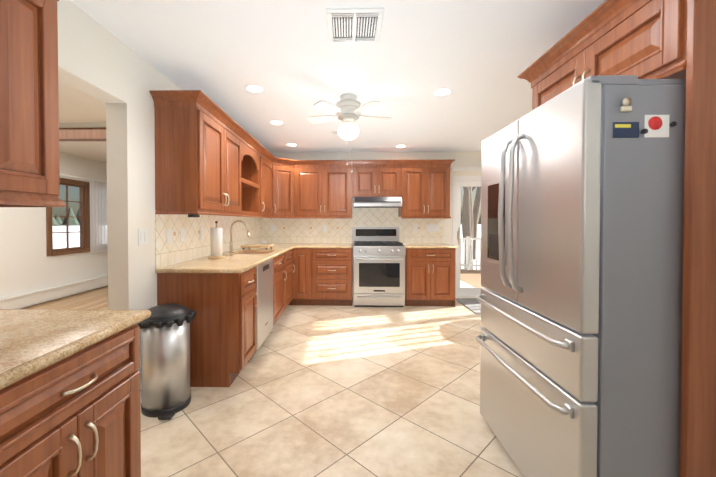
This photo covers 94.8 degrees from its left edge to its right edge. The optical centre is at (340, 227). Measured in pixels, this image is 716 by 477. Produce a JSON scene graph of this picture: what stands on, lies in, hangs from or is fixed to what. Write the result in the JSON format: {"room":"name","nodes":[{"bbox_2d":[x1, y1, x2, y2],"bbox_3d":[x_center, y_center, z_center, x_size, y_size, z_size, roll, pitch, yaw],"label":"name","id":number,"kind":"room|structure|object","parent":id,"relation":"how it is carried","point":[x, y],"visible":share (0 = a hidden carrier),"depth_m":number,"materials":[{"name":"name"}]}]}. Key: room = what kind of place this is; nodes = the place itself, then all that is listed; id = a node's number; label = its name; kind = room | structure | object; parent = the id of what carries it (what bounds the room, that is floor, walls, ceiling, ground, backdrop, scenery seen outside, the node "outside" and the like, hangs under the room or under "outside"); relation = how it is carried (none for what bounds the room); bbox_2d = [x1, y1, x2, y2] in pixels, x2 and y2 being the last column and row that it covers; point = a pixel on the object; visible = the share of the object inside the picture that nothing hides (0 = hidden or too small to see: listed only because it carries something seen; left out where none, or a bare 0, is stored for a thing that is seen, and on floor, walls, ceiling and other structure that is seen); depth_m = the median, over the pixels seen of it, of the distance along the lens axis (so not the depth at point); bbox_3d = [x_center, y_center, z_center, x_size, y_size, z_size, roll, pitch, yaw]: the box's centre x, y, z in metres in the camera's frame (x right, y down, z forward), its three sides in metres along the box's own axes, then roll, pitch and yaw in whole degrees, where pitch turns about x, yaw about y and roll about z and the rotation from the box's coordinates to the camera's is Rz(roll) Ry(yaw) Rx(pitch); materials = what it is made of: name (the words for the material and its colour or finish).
{"room":"kitchen","nodes":[
{"label":"kitchen","id":0,"kind":"room"},
{"bbox_2d":[0,0,263,388],"bbox_3d":[-1.452,-0.006,3.582,0.148,2.430,10.780,0,1,1],"label":"wall","id":1,"kind":"structure","parent":0,"point":[116,75],"depth_m":2.35,"materials":[{"name":"white paint"}]},
{"bbox_2d":[0,275,107,308],"bbox_3d":[-4.633,1.069,4.615,0.083,0.190,8.400,0,1,1],"label":"baseboard heater","id":2,"kind":"object","parent":1,"relation":"attached to","point":[17,301],"visible":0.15,"depth_m":5.20,"materials":[{"name":"white metal"}]},
{"bbox_2d":[46,178,89,255],"bbox_3d":[-4.685,-0.194,6.423,0.165,1.280,2.450,0,1,1],"label":"dining room window","id":3,"kind":"structure","parent":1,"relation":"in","point":[84,205],"depth_m":5.75,"materials":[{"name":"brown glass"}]},
{"bbox_2d":[60,174,106,252],"bbox_3d":[-4.528,-0.208,6.419,0.050,1.348,2.650,0,1,1],"label":"sheer curtain","id":4,"kind":"object","parent":1,"relation":"hanging from","point":[98,216],"visible":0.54,"depth_m":6.12,"materials":[{"name":"white fabric"}]},
{"bbox_2d":[138,228,147,245],"bbox_3d":[-1.407,0.067,2.340,0.010,0.120,0.105,0,1,1],"label":"light switch","id":5,"kind":"object","parent":1,"relation":"attached to","point":[142,236],"visible":1,"depth_m":2.33,"materials":[{"name":"white plastic"}]},
{"bbox_2d":[167,229,171,243],"bbox_3d":[-1.392,0.072,2.672,0.009,0.118,0.075,0,1,1],"label":"electrical outlet","id":6,"kind":"object","parent":1,"relation":"attached to","point":[169,235],"visible":1,"depth_m":2.66,"materials":[{"name":"white plastic"}]},
{"bbox_2d":[180,228,184,241],"bbox_3d":[-1.388,0.069,2.882,0.010,0.118,0.075,0,1,1],"label":"electrical outlet","id":7,"kind":"object","parent":1,"relation":"attached to","point":[182,234],"visible":1,"depth_m":2.88,"materials":[{"name":"white plastic"}]},
{"bbox_2d":[153,90,244,213],"bbox_3d":[-1.225,-0.574,3.002,0.341,0.878,1.044,0,1,1],"label":"upper cabinet","id":8,"kind":"object","parent":1,"relation":"attached to","point":[208,161],"depth_m":2.49,"materials":[{"name":"brown wood"}]},
{"bbox_2d":[188,214,199,216],"bbox_3d":[-1.148,-0.092,2.564,0.084,0.030,0.084,0,1,1],"label":"puck light","id":9,"kind":"object","parent":8,"relation":"attached to","point":[193,215],"visible":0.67,"depth_m":2.53,"materials":[{"name":"black plastic"}]},
{"bbox_2d":[200,228,203,239],"bbox_3d":[-1.380,0.064,3.262,0.009,0.118,0.075,0,1,1],"label":"electrical outlet","id":10,"kind":"object","parent":1,"relation":"attached to","point":[201,233],"visible":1,"depth_m":3.25,"materials":[{"name":"white plastic"}]},
{"bbox_2d":[233,146,276,217],"bbox_3d":[-1.173,-0.597,4.585,0.380,0.878,0.743,0,1,1],"label":"upper cabinet","id":11,"kind":"object","parent":1,"relation":"attached to","point":[260,165],"depth_m":4.25,"materials":[{"name":"brown wood"}]},
{"bbox_2d":[277,157,296,217],"bbox_3d":[-1.011,-0.606,5.168,0.679,0.878,0.670,0,1,1],"label":"upper cabinet","id":12,"kind":"object","parent":1,"relation":"attached to","point":[286,168],"depth_m":5.07,"materials":[{"name":"brown wood"}]},
{"bbox_2d":[22,286,523,476],"bbox_3d":[-0.412,1.239,3.579,8.850,0.060,10.780,0,1,1],"label":"floor","id":13,"kind":"structure","parent":0,"point":[329,391],"depth_m":2.24,"materials":[{"name":"tile"}]},
{"bbox_2d":[0,0,150,476],"bbox_3d":[-1.102,0.102,0.714,0.682,2.300,1.296,0,1,1],"label":"pantry unit","id":14,"kind":"object","parent":13,"relation":"on","point":[69,393],"visible":1,"depth_m":1.09,"materials":[{"name":"brown wood"}]},
{"bbox_2d":[137,304,195,419],"bbox_3d":[-1.204,0.883,2.264,0.372,0.691,0.383,0,1,1],"label":"trash can","id":15,"kind":"object","parent":13,"relation":"on","point":[165,347],"visible":0.88,"depth_m":2.15,"materials":[{"name":"silver metal"}]},
{"bbox_2d":[157,275,258,386],"bbox_3d":[-1.076,0.784,2.726,0.651,0.876,0.429,0,1,1],"label":"base cabinet","id":16,"kind":"object","parent":13,"relation":"on","point":[217,296],"depth_m":2.51,"materials":[{"name":"brown wood"}]},
{"bbox_2d":[155,243,352,274],"bbox_3d":[-0.606,0.308,3.987,1.525,0.035,3.047,0,1,1],"label":"countertop","id":17,"kind":"structure","parent":16,"relation":"on","point":[288,258],"depth_m":4.24,"materials":[{"name":"beige stone"}]},
{"bbox_2d":[208,221,224,257],"bbox_3d":[-1.233,0.120,3.260,0.156,0.363,0.156,0,1,1],"label":"paper towel","id":18,"kind":"object","parent":17,"relation":"on","point":[216,239],"visible":1,"depth_m":3.21,"materials":[{"name":"paper"}]},
{"bbox_2d":[229,220,249,251],"bbox_3d":[-1.204,0.105,3.890,0.259,0.376,0.094,0,1,1],"label":"faucet","id":19,"kind":"object","parent":17,"relation":"on","point":[231,242],"visible":1,"depth_m":3.90,"materials":[{"name":"silver metal"}]},
{"bbox_2d":[241,244,273,249],"bbox_3d":[-1.100,0.259,4.354,0.360,0.053,0.310,0,1,1],"label":"board","id":20,"kind":"object","parent":17,"relation":"on","point":[266,246],"visible":1,"depth_m":4.20,"materials":[{"name":"brown wood"}]},
{"bbox_2d":[248,259,272,361],"bbox_3d":[-1.036,0.778,3.259,0.596,0.872,0.622,0,1,1],"label":"dishwasher","id":21,"kind":"object","parent":13,"relation":"on","point":[264,292],"visible":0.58,"depth_m":3.19,"materials":[{"name":"silver metal"}]},
{"bbox_2d":[273,275,282,325],"bbox_3d":[-1.037,0.765,3.946,0.624,0.876,0.732,0,1,1],"label":"base cabinet","id":22,"kind":"object","parent":13,"relation":"on","point":[277,279],"depth_m":3.79,"materials":[{"name":"brown wood"}]},
{"bbox_2d":[283,275,294,311],"bbox_3d":[-1.001,0.757,4.541,0.672,0.876,0.747,0,1,1],"label":"base cabinet","id":23,"kind":"object","parent":13,"relation":"on","point":[288,280],"depth_m":4.50,"materials":[{"name":"brown wood"}]},
{"bbox_2d":[295,275,310,304],"bbox_3d":[-0.580,0.747,5.162,0.286,0.876,0.687,0,1,1],"label":"base cabinet","id":24,"kind":"object","parent":13,"relation":"on","point":[302,282],"depth_m":4.89,"materials":[{"name":"brown wood"}]},
{"bbox_2d":[311,275,351,305],"bbox_3d":[-0.166,0.747,5.186,0.683,0.876,0.621,0,1,1],"label":"base cabinet","id":25,"kind":"object","parent":13,"relation":"on","point":[326,290],"depth_m":4.88,"materials":[{"name":"brown wood"}]},
{"bbox_2d":[352,227,405,306],"bbox_3d":[0.570,0.593,5.117,0.766,1.185,0.716,0,1,1],"label":"range","id":26,"kind":"object","parent":13,"relation":"on","point":[379,253],"visible":1,"depth_m":4.82,"materials":[{"name":"silver metal"}]},
{"bbox_2d":[405,247,457,306],"bbox_3d":[1.334,0.747,5.158,0.730,0.876,0.632,0,1,1],"label":"base cabinet","id":27,"kind":"object","parent":13,"relation":"on","point":[429,271],"depth_m":4.85,"materials":[{"name":"brown wood"}]},
{"bbox_2d":[403,243,454,246],"bbox_3d":[1.341,0.291,5.144,0.757,0.035,0.652,0,1,1],"label":"countertop","id":28,"kind":"structure","parent":27,"relation":"on","point":[406,244],"depth_m":4.96,"materials":[{"name":"beige stone"}]},
{"bbox_2d":[455,298,480,313],"bbox_3d":[2.282,1.183,4.943,0.840,0.012,0.900,0,1,1],"label":"doormat","id":29,"kind":"object","parent":13,"relation":"on","point":[473,305],"visible":0.25,"depth_m":5.06,"materials":[{"name":"grey fabric"}]},
{"bbox_2d":[476,75,685,476],"bbox_3d":[1.270,0.343,1.630,0.927,1.790,0.924,0,1,1],"label":"fridge","id":30,"kind":"object","parent":13,"relation":"on","point":[579,337],"visible":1,"depth_m":1.20,"materials":[{"name":"grey metal"}]},
{"bbox_2d":[518,0,715,476],"bbox_3d":[1.471,0.088,1.661,0.617,2.300,1.061,0,1,1],"label":"surround","id":31,"kind":"object","parent":13,"relation":"on","point":[658,39],"visible":0.56,"depth_m":1.15,"materials":[{"name":"brown wood"}]},
{"bbox_2d":[58,0,605,162],"bbox_3d":[-0.412,-1.261,3.542,8.850,0.080,10.780,0,1,1],"label":"ceiling","id":32,"kind":"structure","parent":0,"point":[478,57],"depth_m":2.42,"materials":[{"name":"white paint"}]},
{"bbox_2d":[59,123,105,140],"bbox_3d":[-3.101,-1.131,3.910,3.158,0.189,0.120,0,1,1],"label":"beam","id":33,"kind":"structure","parent":32,"relation":"attached to","point":[82,131],"depth_m":3.85,"materials":[{"name":"brown wood"}]},
{"bbox_2d":[244,84,264,92],"bbox_3d":[-0.752,-1.207,2.867,0.184,0.005,0.184,0,1,1],"label":"recessed light","id":34,"kind":"object","parent":32,"relation":"in","point":[255,88],"visible":1,"depth_m":2.85,"materials":[{"name":"white plastic"}]},
{"bbox_2d":[269,120,283,124],"bbox_3d":[-0.752,-1.222,3.847,0.184,0.005,0.184,0,1,1],"label":"recessed light","id":35,"kind":"object","parent":32,"relation":"in","point":[276,122],"visible":1,"depth_m":3.83,"materials":[{"name":"white plastic"}]},
{"bbox_2d":[286,143,297,145],"bbox_3d":[-0.735,-1.238,4.934,0.184,0.005,0.184,0,1,1],"label":"recessed light","id":36,"kind":"object","parent":32,"relation":"in","point":[291,144],"visible":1,"depth_m":4.91,"materials":[{"name":"white plastic"}]},
{"bbox_2d":[307,93,391,171],"bbox_3d":[0.077,-0.857,3.080,0.816,0.711,0.793,0,1,1],"label":"ceiling fan","id":37,"kind":"object","parent":32,"relation":"hanging from","point":[347,109],"visible":1,"depth_m":2.98,"materials":[{"name":"white painted metal"},{"name":"frosted white glass"}]},
{"bbox_2d":[326,8,383,43],"bbox_3d":[0.080,-1.191,1.960,0.320,0.011,0.345,0,1,1],"label":"ceiling vent","id":38,"kind":"object","parent":32,"relation":"in","point":[353,25],"visible":1,"depth_m":1.93,"materials":[{"name":"white plastic"}]},
{"bbox_2d":[432,88,452,95],"bbox_3d":[0.907,-1.208,2.941,0.184,0.005,0.184,0,1,1],"label":"recessed light","id":39,"kind":"object","parent":32,"relation":"in","point":[441,91],"visible":1,"depth_m":2.93,"materials":[{"name":"white plastic"}]},
{"bbox_2d":[264,152,481,296],"bbox_3d":[0.820,-0.036,5.551,4.270,2.430,0.148,0,1,1],"label":"wall","id":40,"kind":"structure","parent":0,"point":[287,230],"depth_m":5.48,"materials":[{"name":"white paint"}]},
{"bbox_2d":[322,225,326,231],"bbox_3d":[-0.271,0.030,5.496,0.075,0.118,0.009,0,1,1],"label":"electrical outlet","id":41,"kind":"object","parent":40,"relation":"attached to","point":[324,228],"visible":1,"depth_m":5.49,"materials":[{"name":"white plastic"}]},
{"bbox_2d":[297,160,356,217],"bbox_3d":[-0.268,-0.608,5.302,1.041,0.878,0.371,0,1,1],"label":"upper cabinet","id":42,"kind":"object","parent":40,"relation":"attached to","point":[325,188],"depth_m":5.16,"materials":[{"name":"brown wood"}]},
{"bbox_2d":[357,160,400,196],"bbox_3d":[0.567,-0.764,5.302,0.772,0.567,0.332,0,1,1],"label":"upper cabinet","id":43,"kind":"object","parent":40,"relation":"attached to","point":[375,178],"depth_m":5.14,"materials":[{"name":"brown wood"}]},
{"bbox_2d":[353,197,401,207],"bbox_3d":[0.568,-0.393,5.229,0.736,0.155,0.489,0,1,1],"label":"range hood","id":44,"kind":"object","parent":43,"relation":"attached to","point":[377,202],"visible":0.96,"depth_m":5.00,"materials":[{"name":"silver metal"}]},
{"bbox_2d":[413,224,417,230],"bbox_3d":[1.243,0.011,5.464,0.075,0.118,0.009,0,1,1],"label":"electrical outlet","id":45,"kind":"object","parent":40,"relation":"attached to","point":[415,227],"visible":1,"depth_m":5.46,"materials":[{"name":"white plastic"}]},
{"bbox_2d":[398,159,452,217],"bbox_3d":[1.295,-0.608,5.289,0.830,0.878,0.332,0,1,1],"label":"upper cabinet","id":46,"kind":"object","parent":40,"relation":"attached to","point":[425,184],"depth_m":5.13,"materials":[{"name":"brown wood"}]},
{"bbox_2d":[426,225,438,231],"bbox_3d":[1.521,0.023,5.458,0.198,0.100,0.010,0,1,1],"label":"light switch","id":47,"kind":"object","parent":40,"relation":"attached to","point":[432,228],"visible":1,"depth_m":5.45,"materials":[{"name":"white plastic"}]},
{"bbox_2d":[450,167,481,169],"bbox_3d":[2.303,-0.961,5.402,0.980,0.045,0.073,0,1,1],"label":"blind headrail","id":48,"kind":"object","parent":40,"relation":"attached to","point":[465,168],"visible":0.46,"depth_m":5.37,"materials":[{"name":"white plastic"}]},
{"bbox_2d":[452,176,482,297],"bbox_3d":[2.294,0.165,5.497,0.880,2.030,0.120,0,1,1],"label":"door frame","id":49,"kind":"structure","parent":40,"relation":"attached to","point":[459,182],"depth_m":5.49,"materials":[{"name":"white wood"}]},
{"label":"outside","id":50,"kind":"structure","parent":0,"visible":0},
{"bbox_2d":[53,224,480,269],"bbox_3d":[53.426,-0.578,168.735,400.000,0.130,460.000,0,1,1],"label":"snow","id":51,"kind":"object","parent":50,"point":[63,240],"depth_m":35.80,"materials":[{"name":"white snow"}]},
{"bbox_2d":[52,207,480,224],"bbox_3d":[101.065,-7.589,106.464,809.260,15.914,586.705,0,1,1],"label":"treeline","id":52,"kind":"object","parent":51,"relation":"on","point":[73,219],"depth_m":222.64,"materials":[{"name":"green plant"}]},
{"bbox_2d":[463,187,471,268],"bbox_3d":[3.140,-5.552,15.695,4.496,14.571,7.362,0,1,1],"label":"tree","id":53,"kind":"object","parent":51,"relation":"on","point":[466,223],"depth_m":13.18,"materials":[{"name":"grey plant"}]},
{"bbox_2d":[462,187,475,242],"bbox_3d":[8.882,-7.087,19.285,6.570,17.578,8.329,0,1,1],"label":"tree","id":54,"kind":"object","parent":51,"relation":"on","point":[463,215],"depth_m":20.86,"materials":[{"name":"brown plant"}]},
{"bbox_2d":[469,187,472,237],"bbox_3d":[6.238,-6.232,12.209,9.326,16.047,5.619,0,1,1],"label":"tree","id":55,"kind":"object","parent":51,"relation":"on","point":[471,209],"depth_m":14.80,"materials":[{"name":"brown plant"}]},
{"bbox_2d":[473,187,480,259],"bbox_3d":[6.906,-6.368,18.952,13.002,16.136,10.722,0,1,1],"label":"tree","id":56,"kind":"object","parent":51,"relation":"on","point":[477,208],"depth_m":16.73,"materials":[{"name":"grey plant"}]},
{"bbox_2d":[460,236,481,287],"bbox_3d":[3.659,0.878,7.662,6.000,1.140,4.158,0,1,1],"label":"deck","id":57,"kind":"object","parent":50,"point":[467,276],"depth_m":9.63,"materials":[{"name":"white wood"}]}
]}

